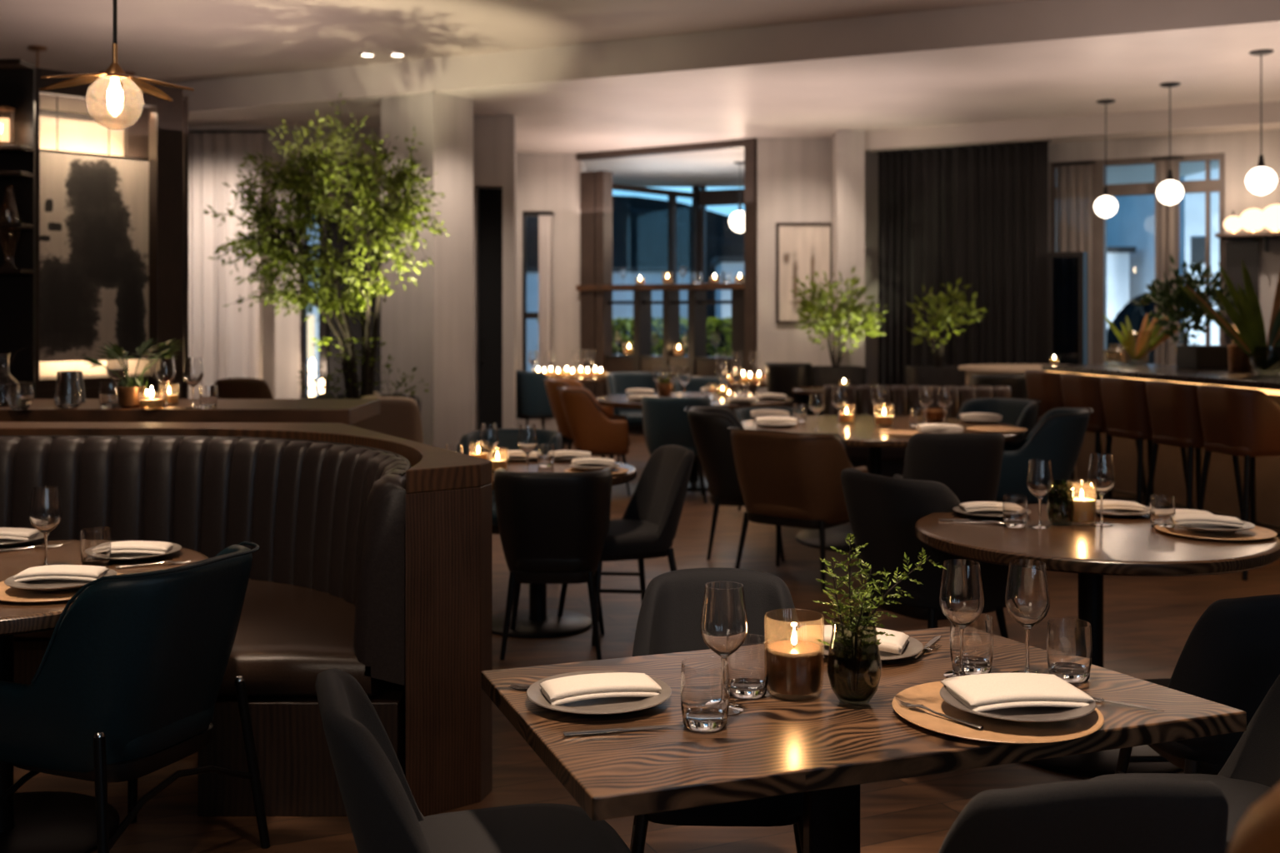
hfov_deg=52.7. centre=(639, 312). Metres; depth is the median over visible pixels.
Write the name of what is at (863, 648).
sprigs
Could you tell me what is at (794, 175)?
wall
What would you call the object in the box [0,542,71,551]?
table knife
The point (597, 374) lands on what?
tealight
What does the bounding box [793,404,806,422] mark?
tumbler
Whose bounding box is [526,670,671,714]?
dinner plate
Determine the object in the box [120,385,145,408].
copper pot
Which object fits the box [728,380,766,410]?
round dining table
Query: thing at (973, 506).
folded napkin
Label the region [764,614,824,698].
candle holder
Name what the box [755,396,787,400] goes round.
dinner plate
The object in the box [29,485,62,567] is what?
wine glass
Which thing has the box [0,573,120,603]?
charger plate
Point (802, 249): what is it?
framed picture
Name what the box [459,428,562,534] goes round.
armchair
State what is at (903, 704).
fork
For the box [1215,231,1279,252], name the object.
wall shelf
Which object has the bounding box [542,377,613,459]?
armchair
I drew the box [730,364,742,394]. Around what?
wine glass
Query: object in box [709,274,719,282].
tealight
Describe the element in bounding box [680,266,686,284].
wine glass
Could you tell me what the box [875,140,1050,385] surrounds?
drape
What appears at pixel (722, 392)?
candle holder
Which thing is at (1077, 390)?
bar stool
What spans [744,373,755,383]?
tealight
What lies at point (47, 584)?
dinner plate
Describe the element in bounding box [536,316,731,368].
hedge
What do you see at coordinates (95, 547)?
tumbler
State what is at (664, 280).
candle holder
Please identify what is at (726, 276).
tumbler
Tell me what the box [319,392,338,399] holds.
pebble
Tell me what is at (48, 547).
fork
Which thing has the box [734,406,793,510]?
armchair
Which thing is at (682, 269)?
bowl
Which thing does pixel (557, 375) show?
tealight
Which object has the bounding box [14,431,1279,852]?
floor
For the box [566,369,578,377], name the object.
tealight
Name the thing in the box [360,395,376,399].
pebble
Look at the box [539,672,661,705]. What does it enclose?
folded napkin
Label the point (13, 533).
folded napkin
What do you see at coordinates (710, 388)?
tumbler
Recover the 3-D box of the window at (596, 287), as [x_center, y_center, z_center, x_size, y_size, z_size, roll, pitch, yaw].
[0.343,-0.250,15.658,2.570,3.500,0.400,0,0,34]
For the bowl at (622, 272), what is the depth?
15.95 m
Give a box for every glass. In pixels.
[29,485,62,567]
[54,371,82,409]
[106,350,128,380]
[155,356,175,407]
[183,357,203,409]
[479,422,499,474]
[517,424,537,472]
[528,350,538,367]
[545,350,554,366]
[571,349,579,376]
[580,349,586,376]
[585,349,595,376]
[613,331,621,354]
[620,267,626,284]
[650,331,659,355]
[652,365,664,396]
[665,365,677,396]
[677,366,690,397]
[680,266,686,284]
[682,332,687,356]
[700,581,748,715]
[710,332,719,357]
[715,352,727,364]
[715,363,727,394]
[730,350,742,381]
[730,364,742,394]
[748,350,759,378]
[810,392,823,430]
[831,385,846,427]
[870,385,885,423]
[918,385,933,424]
[937,386,952,424]
[939,559,984,678]
[1005,559,1049,674]
[1026,459,1053,529]
[1087,453,1115,526]
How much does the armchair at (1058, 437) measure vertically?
0.905 m
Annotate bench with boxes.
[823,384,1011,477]
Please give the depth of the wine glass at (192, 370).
6.23 m
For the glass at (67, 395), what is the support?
on the countertop at (349, 412)
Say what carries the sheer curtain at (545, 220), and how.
hanging from the wall at (545, 182)
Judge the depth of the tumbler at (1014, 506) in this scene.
4.49 m
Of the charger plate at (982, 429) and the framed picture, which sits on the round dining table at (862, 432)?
the charger plate at (982, 429)
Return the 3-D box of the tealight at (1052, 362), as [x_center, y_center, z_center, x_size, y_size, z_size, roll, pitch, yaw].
[3.393,0.384,10.580,0.079,0.072,0.079,0,0,-43]
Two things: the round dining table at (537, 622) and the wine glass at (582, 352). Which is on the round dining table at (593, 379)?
the wine glass at (582, 352)
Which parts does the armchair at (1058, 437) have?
seat frame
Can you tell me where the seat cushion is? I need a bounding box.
[14,578,384,696]
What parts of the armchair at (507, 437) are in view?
seat, seat frame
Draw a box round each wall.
[188,126,380,399]
[477,154,581,431]
[526,266,691,371]
[581,160,586,172]
[756,138,831,394]
[831,130,864,366]
[865,129,1279,384]
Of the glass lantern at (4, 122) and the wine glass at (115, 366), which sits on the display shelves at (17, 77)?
the glass lantern at (4, 122)
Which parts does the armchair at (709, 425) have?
seat, leg, seat frame, leg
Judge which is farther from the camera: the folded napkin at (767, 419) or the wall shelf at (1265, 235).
the wall shelf at (1265, 235)
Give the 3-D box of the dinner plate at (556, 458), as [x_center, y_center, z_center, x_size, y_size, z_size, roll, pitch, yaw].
[-0.373,0.741,6.566,0.224,0.017,0.224,0,0,0]
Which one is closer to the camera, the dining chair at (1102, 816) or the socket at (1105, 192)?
the dining chair at (1102, 816)
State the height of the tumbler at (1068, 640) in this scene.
0.113 m
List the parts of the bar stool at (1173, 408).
leg, backrest, seat, leg, leg, leg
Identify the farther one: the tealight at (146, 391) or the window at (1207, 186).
the window at (1207, 186)
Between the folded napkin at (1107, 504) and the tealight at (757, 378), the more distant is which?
the tealight at (757, 378)
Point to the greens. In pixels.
(664, 381)
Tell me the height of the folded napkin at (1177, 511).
0.030 m
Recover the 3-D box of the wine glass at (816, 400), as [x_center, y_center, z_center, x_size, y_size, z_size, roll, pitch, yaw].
[1.127,0.632,8.242,0.090,0.235,0.090,0,0,37]
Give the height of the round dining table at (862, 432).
0.750 m
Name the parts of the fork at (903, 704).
handle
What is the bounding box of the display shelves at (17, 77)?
[0,59,35,399]
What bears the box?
on the bar counter at (1221, 494)
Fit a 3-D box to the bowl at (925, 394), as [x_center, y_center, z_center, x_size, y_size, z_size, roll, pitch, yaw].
[1.905,0.564,8.609,0.100,0.155,0.100,0,0,43]
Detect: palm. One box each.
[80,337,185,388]
[1178,259,1279,370]
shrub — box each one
[790,265,887,367]
[905,277,987,367]
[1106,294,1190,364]
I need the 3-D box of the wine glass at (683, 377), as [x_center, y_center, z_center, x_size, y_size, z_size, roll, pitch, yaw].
[0.379,0.609,11.069,0.108,0.282,0.108,0,0,0]
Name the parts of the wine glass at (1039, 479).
stem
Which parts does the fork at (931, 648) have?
handle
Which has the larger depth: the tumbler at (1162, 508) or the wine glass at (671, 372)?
the wine glass at (671, 372)
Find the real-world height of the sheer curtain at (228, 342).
3.404 m
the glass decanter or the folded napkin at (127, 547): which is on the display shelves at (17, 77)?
the glass decanter
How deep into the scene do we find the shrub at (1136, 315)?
22.74 m
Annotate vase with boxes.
[826,629,881,704]
[1046,480,1074,524]
[1120,331,1149,364]
[1175,343,1195,366]
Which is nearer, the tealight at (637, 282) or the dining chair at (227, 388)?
the dining chair at (227, 388)
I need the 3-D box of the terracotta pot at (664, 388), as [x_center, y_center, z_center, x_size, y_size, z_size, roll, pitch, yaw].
[0.217,0.692,11.622,0.150,0.115,0.150,0,0,0]
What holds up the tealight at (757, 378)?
on the round dining table at (757, 385)
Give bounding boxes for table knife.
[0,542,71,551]
[562,725,683,736]
[910,635,940,659]
[938,519,1001,521]
[1090,696,1164,711]
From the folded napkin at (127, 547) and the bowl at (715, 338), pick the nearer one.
the folded napkin at (127, 547)
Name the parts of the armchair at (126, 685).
leg, seat frame, leg, seat, leg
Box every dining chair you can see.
[214,378,273,399]
[315,669,631,852]
[350,396,423,443]
[557,445,694,646]
[630,567,803,852]
[938,779,1228,852]
[1089,675,1279,852]
[1115,594,1279,774]
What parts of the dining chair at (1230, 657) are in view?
leg, seat frame, seat, leg, backrest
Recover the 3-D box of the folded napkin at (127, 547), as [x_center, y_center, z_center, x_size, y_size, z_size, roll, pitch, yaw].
[-1.558,0.724,3.973,0.219,0.030,0.104,0,0,-8]
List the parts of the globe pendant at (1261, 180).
globe, cord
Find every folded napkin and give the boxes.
[0,527,40,540]
[13,565,109,582]
[110,540,174,554]
[495,450,537,457]
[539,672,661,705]
[554,450,591,457]
[570,457,614,464]
[625,388,654,392]
[627,395,658,399]
[700,386,729,390]
[725,396,757,400]
[750,409,789,415]
[755,393,786,397]
[755,416,798,423]
[790,625,909,654]
[915,423,964,430]
[940,673,1094,712]
[958,501,1002,512]
[959,412,1002,419]
[1095,500,1146,510]
[1147,509,1214,516]
[1171,513,1244,527]
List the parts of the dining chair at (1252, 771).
seat, backrest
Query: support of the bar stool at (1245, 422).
on the floor
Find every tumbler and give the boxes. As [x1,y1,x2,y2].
[80,527,110,566]
[98,380,120,409]
[199,385,217,409]
[445,443,462,453]
[537,443,554,467]
[680,656,729,732]
[692,271,701,283]
[705,383,716,398]
[721,271,730,283]
[726,634,768,699]
[737,383,749,396]
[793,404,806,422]
[909,408,924,427]
[950,613,993,674]
[1002,494,1027,528]
[1046,618,1091,683]
[1149,495,1175,528]
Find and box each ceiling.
[0,0,1037,83]
[172,0,1279,187]
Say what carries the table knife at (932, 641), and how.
on the dining table at (822, 747)
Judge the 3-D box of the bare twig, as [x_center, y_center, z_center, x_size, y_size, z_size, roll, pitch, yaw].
[-3.098,0.304,6.430,0.134,0.281,0.008,0,0,4]
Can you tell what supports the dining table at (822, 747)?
on the floor
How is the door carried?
in the wall partition at (494, 136)
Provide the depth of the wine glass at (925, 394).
8.57 m
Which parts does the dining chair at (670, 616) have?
leg, leg, backrest, seat frame, seat, leg, leg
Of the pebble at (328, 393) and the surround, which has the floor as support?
the surround
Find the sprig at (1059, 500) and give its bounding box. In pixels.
[1049,480,1074,519]
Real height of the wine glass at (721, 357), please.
0.329 m
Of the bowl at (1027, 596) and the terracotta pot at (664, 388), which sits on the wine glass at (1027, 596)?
the bowl at (1027, 596)
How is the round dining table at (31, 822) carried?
on the floor
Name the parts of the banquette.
backrest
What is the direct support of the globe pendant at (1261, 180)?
hanging from the ceiling at (1039, 59)
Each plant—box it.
[296,365,329,399]
[376,355,429,396]
[1124,255,1244,345]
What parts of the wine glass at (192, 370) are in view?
stem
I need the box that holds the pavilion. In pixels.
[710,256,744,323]
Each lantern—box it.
[0,105,15,144]
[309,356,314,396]
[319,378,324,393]
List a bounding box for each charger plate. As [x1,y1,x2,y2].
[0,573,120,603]
[564,467,629,474]
[879,430,926,435]
[891,681,1104,744]
[965,426,1027,433]
[1155,525,1277,541]
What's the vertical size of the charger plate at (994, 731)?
0.012 m
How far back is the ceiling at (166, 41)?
10.35 m
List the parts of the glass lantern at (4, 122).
lid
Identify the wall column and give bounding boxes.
[380,91,473,449]
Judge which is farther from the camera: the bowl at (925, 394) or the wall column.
the wall column
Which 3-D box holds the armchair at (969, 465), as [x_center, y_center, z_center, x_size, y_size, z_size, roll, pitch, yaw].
[1.634,1.056,6.799,0.502,0.891,0.592,0,0,-4]
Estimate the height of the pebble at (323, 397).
0.080 m
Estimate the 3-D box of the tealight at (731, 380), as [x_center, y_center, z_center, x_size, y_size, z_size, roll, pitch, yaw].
[0.999,0.690,13.709,0.132,0.120,0.132,0,0,0]
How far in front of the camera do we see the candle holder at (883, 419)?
8.44 m
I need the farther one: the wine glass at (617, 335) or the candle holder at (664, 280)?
the wine glass at (617, 335)
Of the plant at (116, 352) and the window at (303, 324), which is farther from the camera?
the window at (303, 324)
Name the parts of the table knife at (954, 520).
handle, blade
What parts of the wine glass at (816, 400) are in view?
stem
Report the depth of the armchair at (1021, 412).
9.38 m
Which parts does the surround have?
panel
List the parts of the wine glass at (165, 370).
stem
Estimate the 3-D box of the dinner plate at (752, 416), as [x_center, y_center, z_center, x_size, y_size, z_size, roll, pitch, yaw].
[0.914,0.739,9.080,0.280,0.021,0.280,0,0,0]
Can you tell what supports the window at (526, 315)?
in the wall at (545, 182)
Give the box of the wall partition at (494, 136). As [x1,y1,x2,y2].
[473,115,516,430]
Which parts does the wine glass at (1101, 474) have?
stem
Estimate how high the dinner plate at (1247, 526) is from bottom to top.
0.021 m
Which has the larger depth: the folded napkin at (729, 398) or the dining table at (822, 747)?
the folded napkin at (729, 398)
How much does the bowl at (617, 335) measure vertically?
0.172 m
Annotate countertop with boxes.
[0,399,380,424]
[957,364,1075,486]
[1041,364,1279,390]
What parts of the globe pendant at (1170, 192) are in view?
globe, cord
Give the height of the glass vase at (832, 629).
0.155 m
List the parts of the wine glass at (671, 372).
stem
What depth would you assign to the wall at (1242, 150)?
13.07 m
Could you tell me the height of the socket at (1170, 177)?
0.098 m
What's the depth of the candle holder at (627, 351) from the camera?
15.93 m
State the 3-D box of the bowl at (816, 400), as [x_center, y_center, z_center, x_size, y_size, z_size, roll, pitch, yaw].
[1.127,0.584,8.242,0.090,0.138,0.090,0,0,37]
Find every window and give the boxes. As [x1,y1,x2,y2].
[300,200,380,398]
[522,211,552,371]
[575,138,756,435]
[612,183,699,284]
[700,185,744,283]
[1050,153,1224,364]
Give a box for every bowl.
[5,385,34,410]
[29,485,62,534]
[155,356,175,385]
[183,357,203,387]
[479,422,499,453]
[517,424,537,454]
[571,349,579,364]
[580,349,586,364]
[585,349,595,364]
[613,331,621,344]
[620,267,626,277]
[650,331,659,345]
[652,365,664,383]
[665,365,677,383]
[677,366,690,386]
[680,266,686,276]
[682,332,687,346]
[700,581,748,658]
[710,332,719,346]
[715,363,727,381]
[730,350,742,364]
[730,364,742,381]
[748,350,759,368]
[810,392,823,414]
[831,385,846,409]
[870,385,885,407]
[918,385,933,408]
[923,407,946,422]
[937,386,952,409]
[939,559,984,629]
[1005,559,1049,629]
[1026,459,1053,499]
[1087,453,1115,495]
[1249,360,1279,374]
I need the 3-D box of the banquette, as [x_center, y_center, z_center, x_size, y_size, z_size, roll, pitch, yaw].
[-2.290,0.996,4.510,3.180,1.007,1.340,0,0,0]
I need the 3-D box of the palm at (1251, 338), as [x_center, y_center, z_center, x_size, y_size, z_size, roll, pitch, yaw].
[4.234,-0.008,8.809,0.978,0.811,0.518,0,0,0]
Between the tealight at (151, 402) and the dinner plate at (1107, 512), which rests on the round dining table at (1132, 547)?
the dinner plate at (1107, 512)
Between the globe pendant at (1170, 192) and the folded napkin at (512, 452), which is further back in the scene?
the globe pendant at (1170, 192)
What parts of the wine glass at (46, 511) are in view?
stem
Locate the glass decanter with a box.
[0,184,22,223]
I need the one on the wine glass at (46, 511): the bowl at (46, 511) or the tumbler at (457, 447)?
the bowl at (46, 511)
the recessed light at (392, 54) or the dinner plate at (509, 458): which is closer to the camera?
the dinner plate at (509, 458)
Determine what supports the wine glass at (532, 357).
on the round dining table at (593, 379)
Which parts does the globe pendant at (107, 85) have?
blade, blade, blade, globe, stem, cord, bulb, blade, blade, blade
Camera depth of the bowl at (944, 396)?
8.51 m
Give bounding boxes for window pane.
[526,195,744,324]
[1106,167,1219,345]
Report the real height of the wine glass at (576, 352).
0.317 m
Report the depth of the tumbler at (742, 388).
11.24 m
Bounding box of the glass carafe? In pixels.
[0,353,19,406]
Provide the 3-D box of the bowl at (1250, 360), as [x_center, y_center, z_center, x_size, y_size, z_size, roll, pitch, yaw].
[4.277,0.325,8.793,0.240,0.190,0.240,0,0,0]
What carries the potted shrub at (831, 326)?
on the planter at (822, 375)
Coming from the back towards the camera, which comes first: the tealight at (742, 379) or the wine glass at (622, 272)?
the wine glass at (622, 272)
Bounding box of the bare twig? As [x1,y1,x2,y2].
[8,345,29,366]
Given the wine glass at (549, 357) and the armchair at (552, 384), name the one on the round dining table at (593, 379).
the wine glass at (549, 357)
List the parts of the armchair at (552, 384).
seat frame, leg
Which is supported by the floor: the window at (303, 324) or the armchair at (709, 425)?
the armchair at (709, 425)
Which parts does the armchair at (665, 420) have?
seat, seat frame, leg, leg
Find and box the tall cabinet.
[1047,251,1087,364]
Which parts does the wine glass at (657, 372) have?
stem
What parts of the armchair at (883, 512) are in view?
leg, seat, seat frame, leg, leg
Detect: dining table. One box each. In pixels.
[0,540,208,852]
[480,626,1246,852]
[491,459,636,638]
[548,375,606,444]
[595,392,792,491]
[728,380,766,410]
[740,415,1024,553]
[791,385,823,395]
[915,504,1279,778]
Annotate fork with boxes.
[0,545,61,551]
[115,560,189,567]
[508,684,529,690]
[884,644,941,664]
[890,699,983,729]
[952,520,1004,524]
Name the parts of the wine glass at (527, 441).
stem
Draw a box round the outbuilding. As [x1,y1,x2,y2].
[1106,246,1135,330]
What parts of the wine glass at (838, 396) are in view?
stem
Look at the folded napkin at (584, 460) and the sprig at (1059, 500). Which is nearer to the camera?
the sprig at (1059, 500)
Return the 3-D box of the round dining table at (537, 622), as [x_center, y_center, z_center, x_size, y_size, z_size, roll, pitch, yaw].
[-0.490,1.125,6.200,0.950,0.750,0.950,0,0,0]
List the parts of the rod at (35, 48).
rod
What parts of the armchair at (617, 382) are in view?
seat, seat frame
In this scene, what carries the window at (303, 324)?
in the wall at (281, 334)
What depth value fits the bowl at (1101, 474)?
4.52 m
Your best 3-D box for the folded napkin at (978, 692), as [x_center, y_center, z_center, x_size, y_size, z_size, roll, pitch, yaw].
[0.706,0.710,2.426,0.236,0.030,0.161,0,0,-8]
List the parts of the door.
handle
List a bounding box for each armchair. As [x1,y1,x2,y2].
[0,541,270,852]
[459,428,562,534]
[493,468,612,660]
[515,370,564,449]
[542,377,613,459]
[556,386,630,495]
[606,371,665,462]
[641,396,710,503]
[673,376,729,392]
[684,405,784,561]
[728,427,868,592]
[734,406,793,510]
[765,362,814,415]
[840,468,1009,638]
[893,433,1004,503]
[955,397,1040,442]
[969,374,1028,399]
[995,407,1093,504]
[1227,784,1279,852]
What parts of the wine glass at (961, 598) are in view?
stem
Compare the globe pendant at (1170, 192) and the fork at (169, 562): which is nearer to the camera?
the fork at (169, 562)
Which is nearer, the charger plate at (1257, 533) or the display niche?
the charger plate at (1257, 533)
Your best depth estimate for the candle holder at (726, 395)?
11.05 m
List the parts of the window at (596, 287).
post, post, shelf, panel, rail, post, shelf, panel, rail, post, shelf, panel, rail, post, shelf, panel, rail, post, post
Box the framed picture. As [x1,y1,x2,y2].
[775,222,831,324]
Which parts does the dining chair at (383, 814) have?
backrest, seat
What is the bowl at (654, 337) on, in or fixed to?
on the wine glass at (654, 337)
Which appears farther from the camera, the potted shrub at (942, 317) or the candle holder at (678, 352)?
the candle holder at (678, 352)
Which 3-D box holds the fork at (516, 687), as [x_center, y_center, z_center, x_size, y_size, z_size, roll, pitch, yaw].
[-0.162,0.744,2.542,0.205,0.011,0.023,0,0,20]
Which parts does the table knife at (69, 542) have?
handle, blade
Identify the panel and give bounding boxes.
[39,96,149,361]
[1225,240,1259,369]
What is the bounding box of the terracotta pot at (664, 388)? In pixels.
[655,383,670,395]
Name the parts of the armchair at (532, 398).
seat, leg, seat frame, leg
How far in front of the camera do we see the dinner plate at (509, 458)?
6.55 m
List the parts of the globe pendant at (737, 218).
globe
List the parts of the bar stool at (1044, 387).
backrest, leg, leg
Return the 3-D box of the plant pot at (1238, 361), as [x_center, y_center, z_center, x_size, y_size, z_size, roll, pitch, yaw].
[4.263,0.325,9.165,0.170,0.190,0.170,0,0,0]
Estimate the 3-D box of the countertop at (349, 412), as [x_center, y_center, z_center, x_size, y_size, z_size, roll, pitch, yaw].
[-3.447,0.983,6.575,4.105,1.035,0.750,0,0,0]
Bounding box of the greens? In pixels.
[660,378,669,383]
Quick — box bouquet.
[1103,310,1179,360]
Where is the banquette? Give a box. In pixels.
[0,435,411,816]
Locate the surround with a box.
[0,421,492,816]
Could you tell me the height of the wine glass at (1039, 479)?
0.235 m
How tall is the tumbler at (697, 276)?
0.140 m
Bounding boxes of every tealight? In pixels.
[137,386,165,409]
[145,390,154,399]
[545,367,556,376]
[552,369,564,377]
[560,367,572,376]
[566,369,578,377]
[575,368,586,375]
[581,369,593,378]
[595,369,606,376]
[635,277,644,284]
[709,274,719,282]
[728,378,739,383]
[734,274,744,282]
[739,372,749,381]
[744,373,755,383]
[753,372,764,382]
[1049,356,1059,364]
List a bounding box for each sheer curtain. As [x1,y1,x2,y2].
[188,130,266,399]
[536,213,554,373]
[1053,161,1094,364]
[1151,155,1183,364]
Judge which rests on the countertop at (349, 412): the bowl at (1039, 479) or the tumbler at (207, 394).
the tumbler at (207, 394)
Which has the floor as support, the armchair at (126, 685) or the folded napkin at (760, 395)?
the armchair at (126, 685)
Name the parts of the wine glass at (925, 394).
stem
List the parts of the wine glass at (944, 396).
stem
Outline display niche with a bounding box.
[35,67,188,399]
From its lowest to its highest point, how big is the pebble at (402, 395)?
0.080 m
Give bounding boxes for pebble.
[315,395,336,399]
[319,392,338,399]
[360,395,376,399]
[373,391,380,396]
[390,392,409,398]
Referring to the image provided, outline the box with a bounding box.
[1177,345,1260,369]
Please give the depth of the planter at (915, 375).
12.68 m
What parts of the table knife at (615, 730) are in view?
handle, blade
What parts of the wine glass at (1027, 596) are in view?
stem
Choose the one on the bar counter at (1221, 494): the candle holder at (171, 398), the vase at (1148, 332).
the vase at (1148, 332)
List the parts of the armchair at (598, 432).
seat frame, seat, leg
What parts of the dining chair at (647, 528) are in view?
leg, leg, seat frame, seat, leg, backrest, leg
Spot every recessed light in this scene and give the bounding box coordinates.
[359,52,375,56]
[389,52,405,56]
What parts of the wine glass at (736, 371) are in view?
stem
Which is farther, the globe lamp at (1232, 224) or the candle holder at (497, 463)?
the globe lamp at (1232, 224)
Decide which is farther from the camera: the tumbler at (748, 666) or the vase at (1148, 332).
the vase at (1148, 332)
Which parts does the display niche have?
post, rail, panel, panel, post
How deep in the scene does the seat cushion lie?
3.99 m
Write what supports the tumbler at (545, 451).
on the round dining table at (537, 622)
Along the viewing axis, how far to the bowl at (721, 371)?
11.82 m
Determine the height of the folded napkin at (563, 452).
0.030 m
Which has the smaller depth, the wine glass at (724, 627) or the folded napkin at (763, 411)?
the wine glass at (724, 627)
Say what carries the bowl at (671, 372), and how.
on the wine glass at (671, 372)
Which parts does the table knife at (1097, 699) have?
handle, blade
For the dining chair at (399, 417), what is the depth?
8.85 m
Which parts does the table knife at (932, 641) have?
handle, blade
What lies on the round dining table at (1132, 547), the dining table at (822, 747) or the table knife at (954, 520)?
the table knife at (954, 520)
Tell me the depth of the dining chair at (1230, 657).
3.08 m
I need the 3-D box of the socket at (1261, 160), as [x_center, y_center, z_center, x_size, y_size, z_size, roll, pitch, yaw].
[4.762,-1.162,9.900,0.060,0.097,0.060,0,0,0]
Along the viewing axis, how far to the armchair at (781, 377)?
13.13 m
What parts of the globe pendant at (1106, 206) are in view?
globe, cord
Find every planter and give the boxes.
[299,394,421,415]
[811,365,866,415]
[905,365,965,386]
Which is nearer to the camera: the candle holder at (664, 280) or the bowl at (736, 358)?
the bowl at (736, 358)
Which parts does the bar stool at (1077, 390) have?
backrest, seat, leg, leg, leg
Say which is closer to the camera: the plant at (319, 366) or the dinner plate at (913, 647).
the dinner plate at (913, 647)
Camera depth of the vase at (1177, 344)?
9.85 m
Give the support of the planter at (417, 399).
on the floor
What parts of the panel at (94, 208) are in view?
hanging rod, edge trim, edge trim, hanging rod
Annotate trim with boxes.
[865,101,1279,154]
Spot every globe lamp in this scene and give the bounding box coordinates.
[1223,210,1242,233]
[1240,208,1264,232]
[1260,204,1279,231]
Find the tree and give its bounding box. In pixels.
[203,92,449,399]
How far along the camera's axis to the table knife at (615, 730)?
2.30 m
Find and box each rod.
[28,45,46,67]
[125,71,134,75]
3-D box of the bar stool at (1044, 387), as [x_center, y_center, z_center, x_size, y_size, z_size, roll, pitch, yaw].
[3.089,0.961,9.417,0.482,1.082,0.478,0,0,-14]
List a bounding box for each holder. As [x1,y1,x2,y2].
[160,383,179,405]
[468,442,488,459]
[490,453,508,472]
[623,345,633,355]
[662,272,673,283]
[672,345,684,356]
[718,388,726,394]
[724,391,734,399]
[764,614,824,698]
[840,405,854,424]
[874,404,894,427]
[1066,480,1096,524]
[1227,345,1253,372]
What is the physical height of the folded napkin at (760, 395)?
0.036 m
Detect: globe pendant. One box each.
[38,0,194,129]
[729,161,744,233]
[1093,99,1118,218]
[1155,82,1184,205]
[1245,49,1277,195]
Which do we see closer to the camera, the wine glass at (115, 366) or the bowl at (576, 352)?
the wine glass at (115, 366)
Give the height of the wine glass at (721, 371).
0.282 m
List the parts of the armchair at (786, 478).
leg, leg, seat, seat frame, leg, leg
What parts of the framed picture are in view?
frame, frame, frame, frame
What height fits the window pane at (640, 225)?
4.860 m
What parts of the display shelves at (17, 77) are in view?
shelf, shelf, shelf, shelf, shelf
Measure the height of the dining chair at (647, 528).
0.858 m
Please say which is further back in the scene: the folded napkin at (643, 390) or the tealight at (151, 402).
the folded napkin at (643, 390)
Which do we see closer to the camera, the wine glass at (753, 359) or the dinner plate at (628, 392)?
the dinner plate at (628, 392)
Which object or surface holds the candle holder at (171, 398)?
on the countertop at (349, 412)
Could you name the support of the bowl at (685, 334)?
on the wine glass at (685, 334)
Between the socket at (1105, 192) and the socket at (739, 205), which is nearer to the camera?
the socket at (1105, 192)
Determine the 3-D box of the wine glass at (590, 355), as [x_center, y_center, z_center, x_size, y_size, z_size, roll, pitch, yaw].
[-0.577,0.591,15.160,0.121,0.317,0.121,0,0,0]
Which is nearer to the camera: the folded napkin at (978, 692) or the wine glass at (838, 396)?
the folded napkin at (978, 692)
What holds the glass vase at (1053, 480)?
on the round dining table at (1132, 547)
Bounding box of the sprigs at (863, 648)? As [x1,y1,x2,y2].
[813,533,946,691]
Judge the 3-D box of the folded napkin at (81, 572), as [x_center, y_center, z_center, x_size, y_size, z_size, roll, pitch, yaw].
[-1.579,0.711,3.526,0.219,0.030,0.104,0,0,-6]
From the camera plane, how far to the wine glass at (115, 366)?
6.45 m
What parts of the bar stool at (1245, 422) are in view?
leg, backrest, seat, leg, leg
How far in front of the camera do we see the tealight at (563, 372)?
15.21 m
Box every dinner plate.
[0,532,49,547]
[4,569,117,590]
[110,543,181,561]
[498,456,537,461]
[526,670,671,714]
[554,456,588,461]
[570,463,619,470]
[625,391,654,394]
[626,398,642,402]
[725,400,758,404]
[750,415,789,418]
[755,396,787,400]
[755,421,798,427]
[819,636,923,660]
[916,429,963,434]
[939,685,1096,722]
[952,505,1031,519]
[960,417,1001,423]
[1095,506,1149,517]
[1165,520,1255,533]
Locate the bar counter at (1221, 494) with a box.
[1041,364,1279,539]
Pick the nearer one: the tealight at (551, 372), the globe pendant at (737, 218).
the tealight at (551, 372)
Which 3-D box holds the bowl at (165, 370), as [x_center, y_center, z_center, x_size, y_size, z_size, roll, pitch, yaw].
[-2.340,0.290,6.376,0.094,0.145,0.094,0,0,-43]
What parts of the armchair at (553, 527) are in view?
leg, leg, seat, seat frame, leg, leg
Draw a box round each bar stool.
[1025,370,1108,497]
[1060,373,1146,505]
[1099,376,1194,509]
[1145,380,1243,520]
[1196,385,1279,580]
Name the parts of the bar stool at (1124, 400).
leg, backrest, seat, leg, leg, leg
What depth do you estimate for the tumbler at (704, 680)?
2.31 m
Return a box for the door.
[478,188,502,429]
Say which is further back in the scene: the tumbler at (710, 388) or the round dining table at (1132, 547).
the tumbler at (710, 388)
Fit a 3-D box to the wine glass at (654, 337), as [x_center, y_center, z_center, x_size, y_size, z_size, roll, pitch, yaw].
[0.178,0.383,15.744,0.112,0.294,0.112,0,0,0]
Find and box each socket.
[738,201,741,210]
[1102,185,1109,195]
[1166,169,1173,180]
[1256,155,1264,167]

